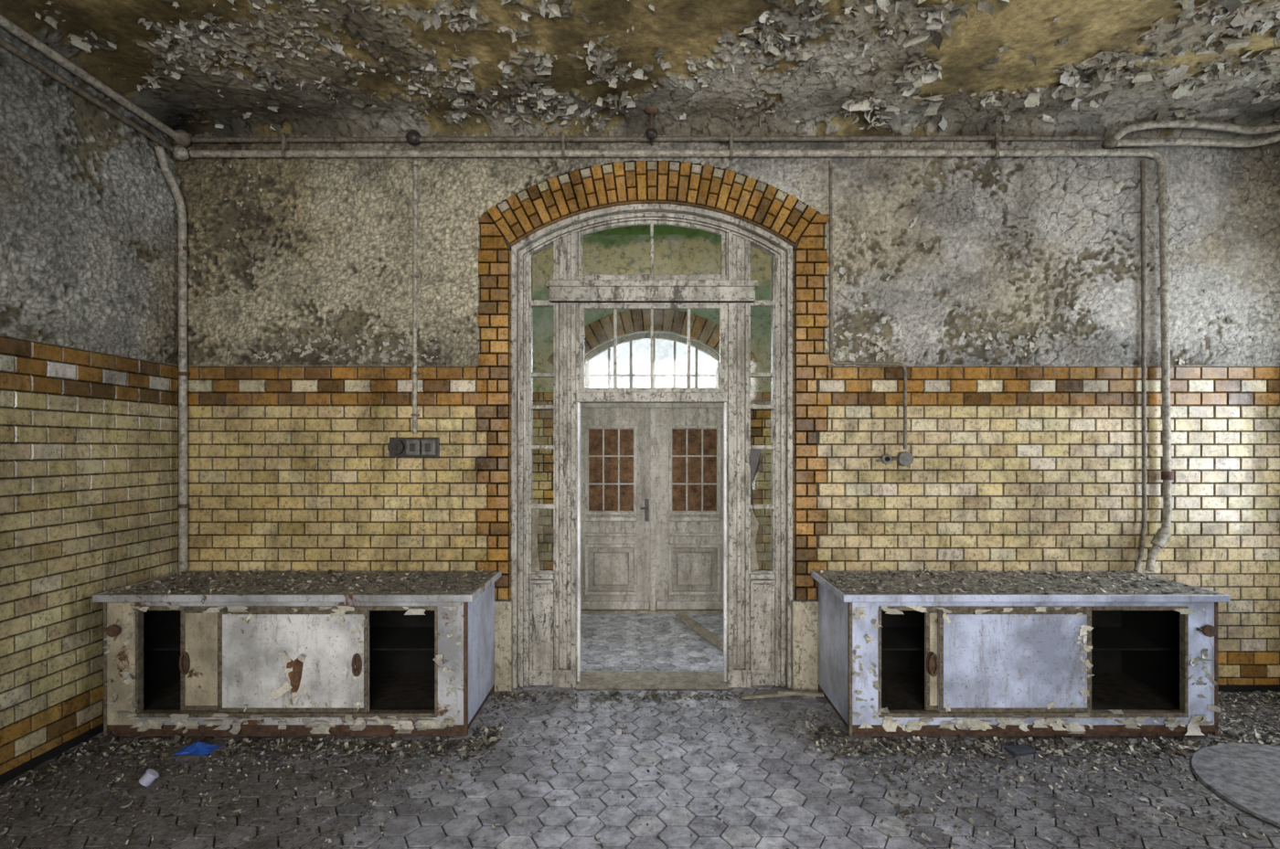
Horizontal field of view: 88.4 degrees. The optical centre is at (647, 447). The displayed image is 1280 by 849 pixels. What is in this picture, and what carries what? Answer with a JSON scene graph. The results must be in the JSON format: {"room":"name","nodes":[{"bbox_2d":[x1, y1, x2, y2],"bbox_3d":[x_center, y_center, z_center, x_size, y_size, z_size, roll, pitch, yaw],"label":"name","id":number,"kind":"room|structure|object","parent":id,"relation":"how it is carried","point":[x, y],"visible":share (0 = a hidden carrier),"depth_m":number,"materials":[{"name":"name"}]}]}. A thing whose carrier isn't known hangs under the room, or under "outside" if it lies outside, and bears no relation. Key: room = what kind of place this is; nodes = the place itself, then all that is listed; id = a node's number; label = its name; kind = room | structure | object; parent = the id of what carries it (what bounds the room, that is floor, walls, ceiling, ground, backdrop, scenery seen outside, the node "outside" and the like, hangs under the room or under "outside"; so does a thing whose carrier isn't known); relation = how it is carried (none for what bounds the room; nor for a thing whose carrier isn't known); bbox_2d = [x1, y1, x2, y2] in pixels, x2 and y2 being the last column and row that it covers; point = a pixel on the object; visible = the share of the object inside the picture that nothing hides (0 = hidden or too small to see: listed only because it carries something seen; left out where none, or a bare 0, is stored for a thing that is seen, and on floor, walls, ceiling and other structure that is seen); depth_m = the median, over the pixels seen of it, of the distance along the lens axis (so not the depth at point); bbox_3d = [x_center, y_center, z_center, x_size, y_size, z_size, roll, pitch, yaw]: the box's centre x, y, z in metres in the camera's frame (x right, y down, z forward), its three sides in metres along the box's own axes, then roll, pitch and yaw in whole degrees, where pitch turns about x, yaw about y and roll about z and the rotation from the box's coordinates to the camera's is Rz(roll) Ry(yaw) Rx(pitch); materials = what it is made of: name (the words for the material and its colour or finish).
{"room":"abandoned kitchen","nodes":[
{"label":"abandoned kitchen","id":0,"kind":"room"},
{"bbox_2d":[177,367,178,572],"bbox_3d":[-3.520,-0.380,1.200,0.200,4.300,7.199,0,0,0],"label":"wall","id":1,"kind":"structure","parent":0,"point":[177,368],"depth_m":4.79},
{"bbox_2d":[0,723,103,785],"bbox_3d":[-3.403,1.748,2.090,0.026,0.045,5.380,0,0,0],"label":"baseboard","id":2,"kind":"structure","parent":1,"relation":"attached to","point":[64,747],"depth_m":3.73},
{"bbox_2d":[0,336,177,775],"bbox_3d":[-3.414,0.589,2.094,0.012,2.362,5.388,0,0,0],"label":"tiles","id":3,"kind":"structure","parent":1,"relation":"attached to","point":[89,440],"depth_m":3.88,"materials":[{"name":"tile"}]},
{"bbox_2d":[0,333,178,367],"bbox_3d":[-3.409,-0.596,2.145,0.022,0.017,5.290,0,0,0],"label":"trim","id":4,"kind":"structure","parent":1,"relation":"attached to","point":[5,335],"depth_m":3.90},
{"bbox_2d":[0,21,180,365],"bbox_3d":[-3.393,-1.441,2.200,0.039,1.698,5.200,0,0,0],"label":"plaster","id":5,"kind":"object","parent":1,"relation":"attached to","point":[89,219],"visible":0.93,"depth_m":3.94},
{"bbox_2d":[0,14,191,160],"bbox_3d":[-3.331,-2.166,2.282,0.130,0.217,4.965,0,0,0],"label":"supply pipe","id":6,"kind":"object","parent":5,"relation":"attached to","point":[182,139],"visible":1,"depth_m":3.97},
{"bbox_2d":[0,613,1279,848],"bbox_3d":[0.212,1.774,2.381,10.416,0.016,9.727,0,0,0],"label":"floor","id":7,"kind":"structure","parent":0,"point":[694,652],"depth_m":3.38,"materials":[{"name":"stone"}]},
{"bbox_2d":[138,768,159,787],"bbox_3d":[-2.619,1.735,3.459,0.084,0.085,0.068,0,0,-34],"label":"plastic cup","id":8,"kind":"object","parent":7,"relation":"on","point":[150,775],"visible":1,"depth_m":3.44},
{"bbox_2d":[173,741,221,755],"bbox_3d":[-2.630,1.743,3.850,0.211,0.049,0.138,0,0,0],"label":"crumpled plastic bag","id":9,"kind":"object","parent":7,"relation":"on","point":[197,748],"visible":1,"depth_m":3.82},
{"bbox_2d":[92,568,501,736],"bbox_3d":[-2.197,1.318,4.356,2.290,0.904,0.838,0,0,0],"label":"base cabinet","id":10,"kind":"object","parent":7,"relation":"on","point":[378,653],"visible":1,"depth_m":4.01,"materials":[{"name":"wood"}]},
{"bbox_2d":[143,627,434,650],"bbox_3d":[-2.197,1.302,4.508,2.145,0.015,0.515,0,0,0],"label":"shelf","id":11,"kind":"object","parent":10,"relation":"attached to","point":[380,638],"depth_m":4.42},
{"bbox_2d":[98,571,498,595],"bbox_3d":[-2.197,0.906,4.367,2.275,0.032,0.795,0,0,0],"label":"countertop","id":12,"kind":"structure","parent":10,"relation":"on","point":[243,574],"depth_m":4.29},
{"bbox_2d":[494,599,512,692],"bbox_3d":[-1.060,1.442,4.845,0.150,0.655,0.150,0,0,0],"label":"plinth block","id":13,"kind":"object","parent":7,"relation":"on","point":[503,609],"visible":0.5,"depth_m":4.77,"materials":[{"name":"beige paint"}]},
{"bbox_2d":[553,668,576,687],"bbox_3d":[-0.610,1.705,4.880,0.170,0.130,0.060,0,0,0],"label":"block","id":14,"kind":"object","parent":7,"relation":"on","point":[562,677],"visible":0.9,"depth_m":4.85,"materials":[{"name":"white paint"}]},
{"bbox_2d":[580,615,682,671],"bbox_3d":[0.040,1.761,6.069,2.700,0.019,1.760,0,0,0],"label":"debris","id":15,"kind":"object","parent":7,"relation":"on","point":[592,615],"visible":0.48,"depth_m":6.11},
{"bbox_2d":[0,689,1279,848],"bbox_3d":[0.710,1.744,3.307,8.176,0.057,2.975,0,0,0],"label":"debris","id":16,"kind":"object","parent":7,"relation":"on","point":[1267,738],"visible":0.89,"depth_m":3.78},
{"bbox_2d":[580,609,723,614],"bbox_3d":[0.060,1.764,7.140,1.854,0.032,0.200,0,0,0],"label":"threshold","id":17,"kind":"object","parent":7,"relation":"on","point":[668,612],"visible":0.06,"depth_m":7.04,"materials":[{"name":"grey wood"}]},
{"bbox_2d":[580,601,650,609],"bbox_3d":[-0.358,1.695,7.080,0.768,0.090,0.040,0,0,0],"label":"rail","id":18,"kind":"object","parent":17,"relation":"on","point":[584,605],"visible":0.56,"depth_m":7.06,"materials":[{"name":"paint"}]},
{"bbox_2d":[656,601,723,609],"bbox_3d":[0.478,1.695,7.080,0.768,0.090,0.040,0,0,0],"label":"rail","id":19,"kind":"object","parent":17,"relation":"on","point":[660,605],"visible":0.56,"depth_m":7.06,"materials":[{"name":"paint"}]},
{"bbox_2d":[576,671,728,689],"bbox_3d":[0.035,1.755,4.975,1.120,0.030,0.310,0,0,0],"label":"threshold","id":20,"kind":"object","parent":7,"relation":"on","point":[589,679],"visible":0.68,"depth_m":4.92,"materials":[{"name":"brown wood"}]},
{"bbox_2d":[675,613,723,650],"bbox_3d":[0.520,1.753,6.320,0.100,0.030,1.200,0,0,-17],"label":"plank","id":21,"kind":"object","parent":7,"relation":"on","point":[687,620],"visible":0.76,"depth_m":6.27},
{"bbox_2d":[726,668,750,687],"bbox_3d":[0.680,1.705,4.880,0.170,0.130,0.060,0,0,0],"label":"block","id":22,"kind":"object","parent":7,"relation":"on","point":[736,677],"visible":0.92,"depth_m":4.85,"materials":[{"name":"white paint"}]},
{"bbox_2d":[742,690,809,700],"bbox_3d":[0.920,1.755,4.680,0.500,0.022,0.040,0,0,-12],"label":"broken lath","id":23,"kind":"object","parent":7,"relation":"on","point":[774,694],"visible":0.74,"depth_m":4.64,"materials":[{"name":"brown wood"}]},
{"bbox_2d":[777,690,823,697],"bbox_3d":[1.080,1.731,4.640,0.320,0.022,0.040,0,0,9],"label":"broken lath","id":24,"kind":"object","parent":23,"relation":"on","point":[779,692],"visible":1,"depth_m":4.63,"materials":[{"name":"brown wood"}]},
{"bbox_2d":[790,598,818,692],"bbox_3d":[1.150,1.442,4.845,0.190,0.655,0.150,0,0,0],"label":"plinth block","id":25,"kind":"object","parent":7,"relation":"on","point":[804,613],"visible":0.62,"depth_m":4.77,"materials":[{"name":"beige paint"}]},
{"bbox_2d":[810,568,1229,736],"bbox_3d":[2.345,1.317,4.367,2.327,0.906,0.842,0,0,0],"label":"base cabinet","id":26,"kind":"object","parent":7,"relation":"on","point":[924,653],"visible":0.99,"depth_m":4.01,"materials":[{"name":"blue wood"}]},
{"bbox_2d":[813,571,1223,595],"bbox_3d":[2.345,0.906,4.367,2.310,0.032,0.795,0,0,0],"label":"countertop","id":27,"kind":"structure","parent":26,"relation":"on","point":[976,586],"depth_m":4.29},
{"bbox_2d":[881,627,1177,650],"bbox_3d":[2.345,1.302,4.508,2.180,0.015,0.515,0,0,0],"label":"shelf","id":28,"kind":"object","parent":26,"relation":"attached to","point":[892,638],"depth_m":4.43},
{"bbox_2d":[1003,744,1036,756],"bbox_3d":[2.170,1.757,3.830,0.150,0.020,0.090,0,0,-14],"label":"book","id":29,"kind":"object","parent":7,"relation":"on","point":[1021,749],"visible":1,"depth_m":3.81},
{"bbox_2d":[1189,743,1279,827],"bbox_3d":[3.520,1.762,3.300,1.240,0.012,1.240,0,0,0],"label":"manhole cover","id":30,"kind":"object","parent":7,"relation":"on","point":[1246,776],"visible":1,"depth_m":3.54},
{"bbox_2d":[0,0,1279,144],"bbox_3d":[0.680,-2.249,2.300,8.200,0.254,5.000,0,0,0],"label":"ceiling","id":31,"kind":"structure","parent":0,"point":[972,60],"depth_m":4.05,"materials":[{"name":"paint"}]},
{"bbox_2d":[476,160,820,600],"bbox_3d":[0.680,-0.380,4.970,8.600,4.300,0.340,0,0,0],"label":"wall","id":32,"kind":"structure","parent":0,"point":[817,212],"depth_m":4.80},
{"bbox_2d":[187,364,476,367],"bbox_3d":[-2.328,-0.596,4.789,2.165,0.017,0.022,0,0,0],"label":"trim","id":33,"kind":"structure","parent":32,"relation":"attached to","point":[188,366],"depth_m":4.78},
{"bbox_2d":[529,579,554,673],"bbox_3d":[-0.782,1.325,4.885,0.175,0.690,0.040,0,0,0],"label":"panel molding","id":34,"kind":"structure","parent":32,"relation":"attached to","point":[531,581],"depth_m":4.87,"materials":[{"name":"white paint"}]},
{"bbox_2d":[529,573,554,579],"bbox_3d":[-0.782,0.953,4.885,0.185,0.035,0.050,0,0,0],"label":"sill","id":35,"kind":"structure","parent":32,"relation":"attached to","point":[532,576],"depth_m":4.86,"materials":[{"name":"white paint"}]},
{"bbox_2d":[511,203,792,688],"bbox_3d":[0.035,-0.013,4.915,2.074,3.567,0.110,0,0,0],"label":"door frame","id":36,"kind":"structure","parent":32,"relation":"in","point":[541,592],"depth_m":4.90,"materials":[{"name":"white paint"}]},
{"bbox_2d":[532,509,539,571],"bbox_3d":[-0.835,0.690,4.931,0.060,0.470,0.008,0,0,0],"label":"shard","id":37,"kind":"object","parent":36,"relation":"attached to","point":[535,512],"visible":1,"depth_m":4.93,"materials":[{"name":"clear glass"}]},
{"bbox_2d":[554,303,559,670],"bbox_3d":[-0.667,0.350,4.883,0.025,2.840,0.045,0,0,0],"label":"rib","id":38,"kind":"object","parent":36,"relation":"attached to","point":[557,305],"visible":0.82,"depth_m":4.86,"materials":[{"name":"white paint"}]},
{"bbox_2d":[555,238,559,279],"bbox_3d":[-0.667,-1.391,4.888,0.025,0.323,0.035,0,0,0],"label":"rib","id":39,"kind":"object","parent":36,"relation":"attached to","point":[557,240],"visible":0.76,"depth_m":4.87,"materials":[{"name":"white paint"}]},
{"bbox_2d":[563,303,567,669],"bbox_3d":[-0.610,0.350,4.890,0.030,2.840,0.030,0,0,0],"label":"rib","id":40,"kind":"object","parent":36,"relation":"attached to","point":[565,305],"visible":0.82,"depth_m":4.88,"materials":[{"name":"white paint"}]},
{"bbox_2d":[563,235,567,279],"bbox_3d":[-0.610,-1.404,4.895,0.030,0.347,0.020,0,0,0],"label":"rib","id":41,"kind":"object","parent":36,"relation":"attached to","point":[565,239],"visible":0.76,"depth_m":4.88,"materials":[{"name":"white paint"}]},
{"bbox_2d":[570,303,575,670],"bbox_3d":[-0.547,0.350,4.883,0.035,2.840,0.045,0,0,0],"label":"rib","id":42,"kind":"object","parent":36,"relation":"attached to","point":[572,305],"visible":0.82,"depth_m":4.86,"materials":[{"name":"white paint"}]},
{"bbox_2d":[571,232,575,279],"bbox_3d":[-0.547,-1.415,4.888,0.035,0.371,0.035,0,0,0],"label":"rib","id":43,"kind":"object","parent":36,"relation":"attached to","point":[573,235],"visible":0.76,"depth_m":4.87,"materials":[{"name":"white paint"}]},
{"bbox_2d":[576,402,580,682],"bbox_3d":[-0.510,0.700,4.920,0.020,2.080,0.060,0,0,0],"label":"door stop","id":44,"kind":"object","parent":36,"relation":"attached to","point":[578,403],"visible":1,"depth_m":4.89,"materials":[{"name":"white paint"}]},
{"bbox_2d":[613,309,617,387],"bbox_3d":[-0.240,-0.738,4.928,0.022,0.635,0.045,0,0,0],"label":"bar","id":45,"kind":"object","parent":36,"relation":"attached to","point":[614,310],"visible":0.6,"depth_m":4.91,"materials":[{"name":"white paint"}]},
{"bbox_2d":[578,220,725,275],"bbox_3d":[0.035,-1.475,4.902,1.090,0.430,0.035,0,0,0],"label":"window","id":46,"kind":"structure","parent":36,"relation":"attached to","point":[651,223],"depth_m":4.88,"materials":[{"name":"white paint"}]},
{"bbox_2d":[650,309,653,387],"bbox_3d":[0.035,-0.738,4.928,0.022,0.635,0.045,0,0,0],"label":"bar","id":47,"kind":"object","parent":36,"relation":"attached to","point":[651,310],"visible":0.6,"depth_m":4.91,"materials":[{"name":"white paint"}]},
{"bbox_2d":[525,217,778,686],"bbox_3d":[0.035,0.030,4.893,1.870,3.480,0.025,0,0,0],"label":"bead","id":48,"kind":"object","parent":36,"relation":"attached to","point":[528,254],"depth_m":4.88},
{"bbox_2d":[577,275,725,279],"bbox_3d":[0.035,-1.260,4.890,1.100,0.040,0.040,0,0,0],"label":"sash rail","id":49,"kind":"object","parent":36,"relation":"attached to","point":[580,277],"depth_m":4.87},
{"bbox_2d":[548,298,755,302],"bbox_3d":[0.035,-1.091,4.870,1.520,0.022,0.080,0,0,0],"label":"bead","id":50,"kind":"object","parent":36,"relation":"attached to","point":[558,300],"depth_m":4.83},
{"bbox_2d":[548,287,755,302],"bbox_3d":[0.035,-1.147,4.877,1.520,0.135,0.065,0,0,0],"label":"beam","id":51,"kind":"structure","parent":36,"relation":"attached to","point":[553,292],"depth_m":4.84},
{"bbox_2d":[579,304,725,392],"bbox_3d":[0.035,-0.738,4.902,1.080,0.655,0.035,0,0,0],"label":"transom sash","id":52,"kind":"object","parent":36,"relation":"attached to","point":[721,307],"visible":0.92,"depth_m":4.88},
{"bbox_2d":[687,309,690,387],"bbox_3d":[0.310,-0.738,4.928,0.022,0.635,0.045,0,0,0],"label":"bar","id":53,"kind":"object","parent":36,"relation":"attached to","point":[688,310],"visible":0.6,"depth_m":4.91,"materials":[{"name":"white paint"}]},
{"bbox_2d":[723,402,726,682],"bbox_3d":[0.580,0.700,4.920,0.020,2.080,0.060,0,0,0],"label":"door stop","id":54,"kind":"object","parent":36,"relation":"attached to","point":[724,403],"visible":1,"depth_m":4.89,"materials":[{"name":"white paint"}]},
{"bbox_2d":[727,303,733,670],"bbox_3d":[0.618,0.350,4.883,0.035,2.840,0.045,0,0,0],"label":"rib","id":55,"kind":"object","parent":36,"relation":"attached to","point":[730,305],"visible":0.82,"depth_m":4.86,"materials":[{"name":"white paint"}]},
{"bbox_2d":[727,232,733,279],"bbox_3d":[0.618,-1.415,4.888,0.035,0.371,0.035,0,0,0],"label":"rib","id":56,"kind":"object","parent":36,"relation":"attached to","point":[730,235],"visible":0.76,"depth_m":4.87,"materials":[{"name":"white paint"}]},
{"bbox_2d":[736,303,740,669],"bbox_3d":[0.680,0.350,4.890,0.030,2.840,0.030,0,0,0],"label":"rib","id":57,"kind":"object","parent":36,"relation":"attached to","point":[738,304],"visible":0.82,"depth_m":4.88,"materials":[{"name":"white paint"}]},
{"bbox_2d":[736,235,740,279],"bbox_3d":[0.680,-1.404,4.895,0.030,0.347,0.020,0,0,0],"label":"rib","id":58,"kind":"object","parent":36,"relation":"attached to","point":[738,237],"visible":0.76,"depth_m":4.88,"materials":[{"name":"white paint"}]},
{"bbox_2d":[745,303,748,670],"bbox_3d":[0.738,0.350,4.883,0.025,2.840,0.045,0,0,0],"label":"rib","id":59,"kind":"object","parent":36,"relation":"attached to","point":[746,304],"visible":0.82,"depth_m":4.86,"materials":[{"name":"white paint"}]},
{"bbox_2d":[745,238,748,279],"bbox_3d":[0.738,-1.391,4.888,0.025,0.323,0.035,0,0,0],"label":"rib","id":60,"kind":"object","parent":36,"relation":"attached to","point":[746,240],"visible":0.76,"depth_m":4.87,"materials":[{"name":"white paint"}]},
{"bbox_2d":[750,509,758,571],"bbox_3d":[0.802,0.690,4.931,0.065,0.470,0.007,0,0,0],"label":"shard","id":61,"kind":"object","parent":36,"relation":"attached to","point":[754,524],"visible":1,"depth_m":4.93,"materials":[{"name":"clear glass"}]},
{"bbox_2d":[750,448,761,504],"bbox_3d":[0.815,0.217,4.930,0.080,0.415,0.010,0,0,0],"label":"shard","id":62,"kind":"object","parent":36,"relation":"attached to","point":[755,453],"visible":1,"depth_m":4.93},
{"bbox_2d":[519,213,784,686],"bbox_3d":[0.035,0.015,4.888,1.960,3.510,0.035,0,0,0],"label":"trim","id":63,"kind":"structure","parent":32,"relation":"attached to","point":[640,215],"depth_m":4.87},
{"bbox_2d":[545,279,758,288],"bbox_3d":[0.035,-1.208,4.862,1.560,0.045,0.095,0,0,0],"label":"crown molding","id":64,"kind":"structure","parent":32,"relation":"attached to","point":[549,282],"depth_m":4.82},
{"bbox_2d":[472,160,833,600],"bbox_3d":[0.035,-0.496,4.848,2.650,3.208,0.144,0,0,0],"label":"arch surround","id":65,"kind":"object","parent":32,"relation":"attached to","point":[762,206],"visible":0.92,"depth_m":4.78,"materials":[{"name":"brick"}]},
{"bbox_2d":[177,130,1279,366],"bbox_3d":[0.680,-1.441,4.774,8.200,1.698,0.039,0,0,0],"label":"plaster","id":66,"kind":"object","parent":32,"relation":"attached to","point":[1213,237],"visible":0.94,"depth_m":4.78,"materials":[{"name":"paint"}]},
{"bbox_2d":[153,146,189,570],"bbox_3d":[-3.350,-0.604,4.635,0.068,2.957,0.278,0,0,6],"label":"downpipe","id":67,"kind":"object","parent":66,"relation":"attached to","point":[183,249],"visible":1,"depth_m":4.71,"materials":[{"name":"metal"}]},
{"bbox_2d":[189,129,1173,572],"bbox_3d":[0.251,-0.699,4.712,7.042,3.164,0.114,0,0,0],"label":"pipe","id":68,"kind":"object","parent":66,"relation":"attached to","point":[1162,536],"visible":1,"depth_m":4.71,"materials":[{"name":"metal"}]},
{"bbox_2d":[187,147,1279,366],"bbox_3d":[0.712,-1.387,4.761,8.108,1.593,0.041,0,0,0],"label":"peeling paint","id":69,"kind":"object","parent":66,"relation":"attached to","point":[840,357],"visible":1,"depth_m":4.78,"materials":[{"name":"paint"}]},
{"bbox_2d":[1133,159,1146,572],"bbox_3d":[3.530,-0.598,4.721,0.163,2.964,0.031,0,0,-32],"label":"riser pipe","id":70,"kind":"object","parent":66,"relation":"attached to","point":[1143,162],"visible":1,"depth_m":4.74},
{"bbox_2d":[1101,119,1279,149],"bbox_3d":[3.992,-2.229,3.987,1.428,0.182,1.580,0,0,0],"label":"ceiling pipe","id":71,"kind":"object","parent":66,"relation":"attached to","point":[1111,143],"depth_m":4.66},
{"bbox_2d":[178,366,1279,684],"bbox_3d":[0.680,0.589,4.794,8.200,2.362,0.012,0,0,0],"label":"tiles","id":72,"kind":"structure","parent":32,"relation":"attached to","point":[1014,469],"depth_m":4.79,"materials":[{"name":"tile"}]},
{"bbox_2d":[387,160,439,458],"bbox_3d":[-1.690,-1.002,4.746,0.360,2.145,0.092,0,0,0],"label":"light switch","id":73,"kind":"object","parent":72,"relation":"attached to","point":[397,447],"visible":1,"depth_m":4.75,"materials":[{"name":"grey plastic"}]},
{"bbox_2d":[405,439,421,455],"bbox_3d":[-1.685,-0.003,4.748,0.100,0.115,0.047,0,0,0],"label":"switch","id":74,"kind":"object","parent":73,"relation":"attached to","point":[413,447],"depth_m":4.73,"materials":[{"name":"grey plastic"}]},
{"bbox_2d":[421,439,436,455],"bbox_3d":[-1.575,-0.003,4.748,0.100,0.115,0.047,0,0,0],"label":"switch","id":75,"kind":"object","parent":73,"relation":"attached to","point":[428,446],"depth_m":4.73,"materials":[{"name":"grey plastic"}]},
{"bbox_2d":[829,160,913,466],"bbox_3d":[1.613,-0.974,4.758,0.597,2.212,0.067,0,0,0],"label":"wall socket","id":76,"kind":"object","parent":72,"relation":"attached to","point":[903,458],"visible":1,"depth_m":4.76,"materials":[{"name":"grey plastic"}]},
{"bbox_2d":[896,451,913,466],"bbox_3d":[1.860,0.080,4.755,0.104,0.104,0.060,0,0,0],"label":"socket","id":77,"kind":"object","parent":76,"relation":"attached to","point":[903,458],"depth_m":4.73,"materials":[{"name":"grey plastic"}]},
{"bbox_2d":[749,579,774,673],"bbox_3d":[0.853,1.325,4.885,0.175,0.690,0.040,0,0,0],"label":"panel molding","id":78,"kind":"structure","parent":32,"relation":"attached to","point":[752,581],"depth_m":4.87,"materials":[{"name":"white paint"}]},
{"bbox_2d":[749,573,775,579],"bbox_3d":[0.853,0.953,4.885,0.185,0.035,0.050,0,0,0],"label":"sill","id":79,"kind":"structure","parent":32,"relation":"attached to","point":[752,576],"depth_m":4.86,"materials":[{"name":"white paint"}]},
{"bbox_2d":[827,364,1279,367],"bbox_3d":[3.047,-0.596,4.789,3.465,0.017,0.022,0,0,0],"label":"trim","id":80,"kind":"structure","parent":32,"relation":"attached to","point":[829,366],"depth_m":4.78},
{"bbox_2d":[1218,684,1279,692],"bbox_3d":[4.150,1.748,4.785,1.260,0.045,0.030,0,0,0],"label":"baseboard","id":81,"kind":"structure","parent":32,"relation":"attached to","point":[1221,688],"depth_m":4.77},
{"bbox_2d":[644,106,659,146],"bbox_3d":[0.030,-2.276,4.651,0.100,0.208,0.242,0,0,0],"label":"ceiling hook","id":82,"kind":"object","parent":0,"point":[651,133],"depth_m":4.59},
{"bbox_2d":[533,224,771,570],"bbox_3d":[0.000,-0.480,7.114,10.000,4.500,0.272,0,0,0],"label":"window glass panes","id":83,"kind":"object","parent":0,"point":[623,250],"depth_m":7.00,"materials":[{"name":"glass"}]},
{"bbox_2d":[584,544,637,595],"bbox_3d":[-0.390,1.310,7.077,0.570,0.550,0.045,0,0,0],"label":"trim","id":84,"kind":"structure","parent":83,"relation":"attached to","point":[586,546],"depth_m":7.06,"materials":[{"name":"paint"}]},
{"bbox_2d":[585,426,637,514],"bbox_3d":[-0.390,0.240,7.077,0.560,0.960,0.045,0,0,0],"label":"trim","id":85,"kind":"structure","parent":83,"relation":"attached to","point":[586,427],"depth_m":7.06,"materials":[{"name":"paint"}]},
{"bbox_2d":[585,533,637,536],"bbox_3d":[-0.390,0.935,7.077,0.560,0.030,0.045,0,0,0],"label":"trim","id":86,"kind":"structure","parent":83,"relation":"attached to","point":[586,534],"depth_m":7.06,"materials":[{"name":"paint"}]},
{"bbox_2d":[580,333,723,407],"bbox_3d":[0.060,-0.833,7.110,1.854,0.805,0.120,0,0,0],"label":"window","id":87,"kind":"structure","parent":83,"relation":"in","point":[641,336],"depth_m":7.08,"materials":[{"name":"paint"}]},
{"bbox_2d":[585,360,590,387],"bbox_3d":[-0.645,-0.753,7.120,0.052,0.406,0.040,0,0,0],"label":"window pane","id":88,"kind":"object","parent":87,"relation":"in","point":[588,365],"depth_m":7.10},
{"bbox_2d":[629,341,632,387],"bbox_3d":[-0.175,-0.863,7.120,0.032,0.626,0.040,0,0,0],"label":"bar","id":89,"kind":"object","parent":87,"relation":"attached to","point":[631,342],"depth_m":7.10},
{"bbox_2d":[584,373,719,376],"bbox_3d":[0.060,-0.782,7.120,1.800,0.025,0.040,0,0,0],"label":"bar","id":90,"kind":"object","parent":87,"relation":"attached to","point":[590,375],"visible":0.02,"depth_m":7.10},
{"bbox_2d":[672,341,676,387],"bbox_3d":[0.295,-0.863,7.120,0.032,0.626,0.040,0,0,0],"label":"bar","id":91,"kind":"object","parent":87,"relation":"in","point":[674,342],"depth_m":7.10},
{"bbox_2d":[694,347,697,387],"bbox_3d":[0.530,-0.824,7.120,0.032,0.549,0.040,0,0,0],"label":"bar","id":92,"kind":"object","parent":87,"relation":"attached to","point":[696,349],"depth_m":7.10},
{"bbox_2d":[668,533,720,536],"bbox_3d":[0.510,0.935,7.077,0.560,0.030,0.045,0,0,0],"label":"trim","id":93,"kind":"structure","parent":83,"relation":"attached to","point":[669,534],"depth_m":7.06,"materials":[{"name":"paint"}]},
{"bbox_2d":[668,426,721,514],"bbox_3d":[0.510,0.240,7.077,0.560,0.960,0.045,0,0,0],"label":"trim","id":94,"kind":"structure","parent":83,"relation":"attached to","point":[719,428],"depth_m":7.06,"materials":[{"name":"paint"}]},
{"bbox_2d":[668,544,721,595],"bbox_3d":[0.510,1.310,7.077,0.570,0.550,0.045,0,0,0],"label":"trim","id":95,"kind":"structure","parent":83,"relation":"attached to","point":[670,546],"depth_m":7.06,"materials":[{"name":"paint"}]},
{"bbox_3d":[0.680,-2.490,1.100,8.600,0.180,7.400,0,0,0],"label":"ceiling","id":96,"kind":"structure","parent":0,"visible":0},
{"bbox_2d":[34,0,1279,133],"bbox_3d":[0.709,-2.310,3.492,8.152,0.103,2.703,0,0,0],"label":"flakes","id":97,"kind":"object","parent":96,"relation":"attached to","point":[1102,81],"visible":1,"depth_m":4.00,"materials":[{"name":"paint"}]},
{"bbox_3d":[-0.818,0.670,7.110,0.097,2.200,0.120,0,0,0],"label":"door frame","id":98,"kind":"structure","parent":0,"visible":0},
{"bbox_2d":[580,407,652,609],"bbox_3d":[-0.358,0.657,7.115,0.828,2.185,0.050,0,0,0],"label":"leaf","id":99,"kind":"object","parent":98,"relation":"attached to","point":[639,417],"visible":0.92,"depth_m":7.09,"materials":[{"name":"paint"}]},
{"bbox_2d":[585,516,637,522],"bbox_3d":[-0.390,0.765,7.072,0.560,0.050,0.055,0,0,0],"label":"trim","id":100,"kind":"structure","parent":99,"relation":"attached to","point":[587,518],"depth_m":7.05,"materials":[{"name":"paint"}]},
{"bbox_2d":[588,429,633,511],"bbox_3d":[-0.390,0.245,7.138,0.540,0.950,0.025,0,0,0],"label":"board","id":101,"kind":"object","parent":99,"relation":"attached to","point":[595,436],"visible":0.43,"depth_m":7.12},
{"bbox_2d":[587,507,717,590],"bbox_3d":[0.060,1.105,7.095,1.440,0.930,0.110,0,0,0],"label":"panels","id":102,"kind":"object","parent":99,"relation":"attached to","point":[591,587],"depth_m":7.08,"materials":[{"name":"paint"}]},
{"bbox_2d":[650,408,655,610],"bbox_3d":[0.060,0.665,7.075,0.060,2.170,0.050,0,0,0],"label":"astragal","id":103,"kind":"object","parent":99,"relation":"attached to","point":[652,410],"visible":1,"depth_m":7.05,"materials":[{"name":"paint"}]},
{"bbox_3d":[0.939,0.670,7.110,0.097,2.200,0.120,0,0,0],"label":"door frame","id":104,"kind":"structure","parent":0,"visible":0},
{"bbox_2d":[652,407,723,609],"bbox_3d":[0.478,0.657,7.115,0.828,2.185,0.050,0,0,0],"label":"leaf","id":105,"kind":"object","parent":104,"relation":"attached to","point":[665,417],"visible":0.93,"depth_m":7.09,"materials":[{"name":"paint"}]},
{"bbox_2d":[672,429,716,511],"bbox_3d":[0.510,0.245,7.138,0.540,0.950,0.025,0,0,0],"label":"board","id":106,"kind":"object","parent":105,"relation":"attached to","point":[678,436],"visible":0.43,"depth_m":7.12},
{"bbox_2d":[668,516,721,522],"bbox_3d":[0.510,0.765,7.072,0.560,0.050,0.055,0,0,0],"label":"trim","id":107,"kind":"structure","parent":105,"relation":"attached to","point":[670,518],"depth_m":7.05,"materials":[{"name":"paint"}]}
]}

